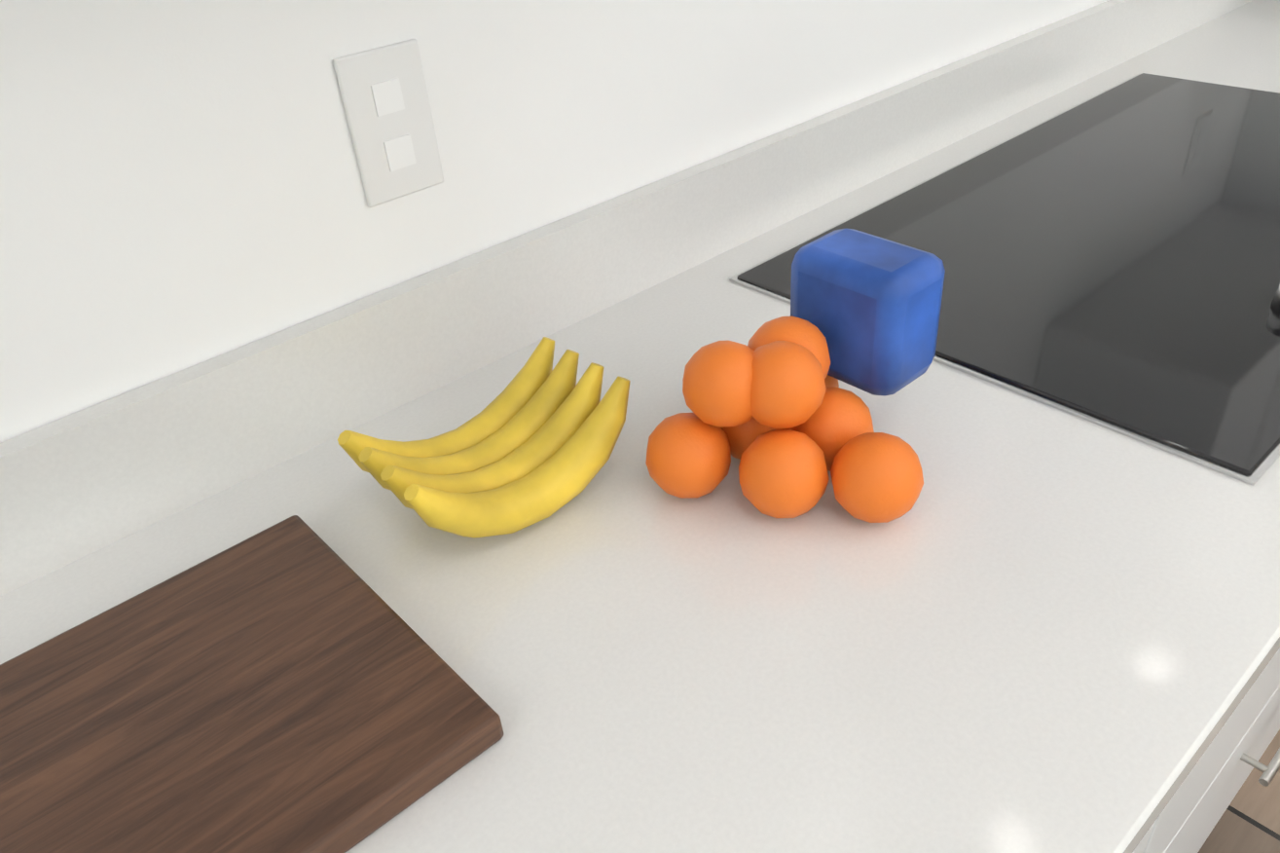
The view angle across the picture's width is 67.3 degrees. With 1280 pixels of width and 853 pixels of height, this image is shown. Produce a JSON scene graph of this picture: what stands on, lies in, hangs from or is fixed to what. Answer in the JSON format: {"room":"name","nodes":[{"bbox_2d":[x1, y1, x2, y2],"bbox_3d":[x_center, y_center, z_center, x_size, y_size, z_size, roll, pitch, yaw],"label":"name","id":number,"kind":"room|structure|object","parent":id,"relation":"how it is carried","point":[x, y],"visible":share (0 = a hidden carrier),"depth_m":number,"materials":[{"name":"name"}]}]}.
{"room":"kitchen","nodes":[
{"label":"kitchen","id":0,"kind":"room"},
{"bbox_2d":[0,0,1108,442],"bbox_3d":[0.127,-0.706,0.922,5.080,2.820,0.120,-30,42,-32],"label":"wall","id":1,"kind":"structure","parent":0,"point":[181,185],"depth_m":0.73,"materials":[{"name":"white paint"}]},
{"bbox_2d":[332,38,443,207],"bbox_3d":[-0.196,-0.239,0.763,0.072,0.116,0.006,-30,42,-32],"label":"outlet","id":2,"kind":"object","parent":1,"relation":"attached to","point":[384,97],"visible":1,"depth_m":0.74,"materials":[{"name":"white plastic"}]},
{"bbox_2d":[0,0,1249,591],"bbox_3d":[0.343,-0.388,1.227,2.588,0.100,0.020,-30,42,-32],"label":"backsplash","id":3,"kind":"structure","parent":1,"relation":"attached to","point":[73,485],"depth_m":0.87,"materials":[{"name":"white stone"}]},
{"bbox_2d":[1197,729,1279,852],"bbox_3d":[1.626,1.254,0.470,10.900,0.100,12.400,-30,42,-32],"label":"floor","id":4,"kind":"structure","parent":0,"point":[1249,821],"depth_m":1.44,"materials":[{"name":"brown wood"}]},
{"bbox_2d":[1144,763,1206,852],"bbox_3d":[-0.052,0.514,0.890,0.847,0.880,0.608,-30,42,-32],"label":"base cabinet","id":5,"kind":"object","parent":4,"relation":"on","point":[1166,834],"depth_m":0.94,"materials":[{"name":"white wood"}]},
{"bbox_2d":[1168,661,1279,852],"bbox_3d":[0.579,0.151,1.336,0.860,0.880,0.608,-30,42,-32],"label":"base cabinet","id":6,"kind":"object","parent":4,"relation":"on","point":[1242,748],"depth_m":1.13,"materials":[{"name":"white wood"}]},
{"bbox_2d":[0,0,1279,852],"bbox_3d":[0.558,-0.214,1.064,2.588,0.031,0.648,-30,42,-32],"label":"countertop","id":7,"kind":"structure","parent":6,"relation":"on","point":[1076,603],"depth_m":0.66,"materials":[{"name":"white stone"}]},
{"bbox_2d":[0,514,503,852],"bbox_3d":[-0.285,0.190,0.539,0.330,0.020,0.260,-30,42,-32],"label":"cutting board","id":8,"kind":"object","parent":7,"relation":"on","point":[295,683],"visible":0.94,"depth_m":0.55,"materials":[{"name":"brown wood"}]},
{"bbox_2d":[337,336,630,537],"bbox_3d":[-0.107,0.016,0.709,0.190,0.078,0.124,-30,42,-32],"label":"bananas","id":9,"kind":"object","parent":7,"relation":"on","point":[534,441],"visible":1,"depth_m":0.70,"materials":[{"name":"yellow food"}]},
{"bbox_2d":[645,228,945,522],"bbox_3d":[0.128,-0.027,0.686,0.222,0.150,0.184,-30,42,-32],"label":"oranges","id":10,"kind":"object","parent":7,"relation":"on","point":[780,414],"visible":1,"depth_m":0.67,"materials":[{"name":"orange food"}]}
]}

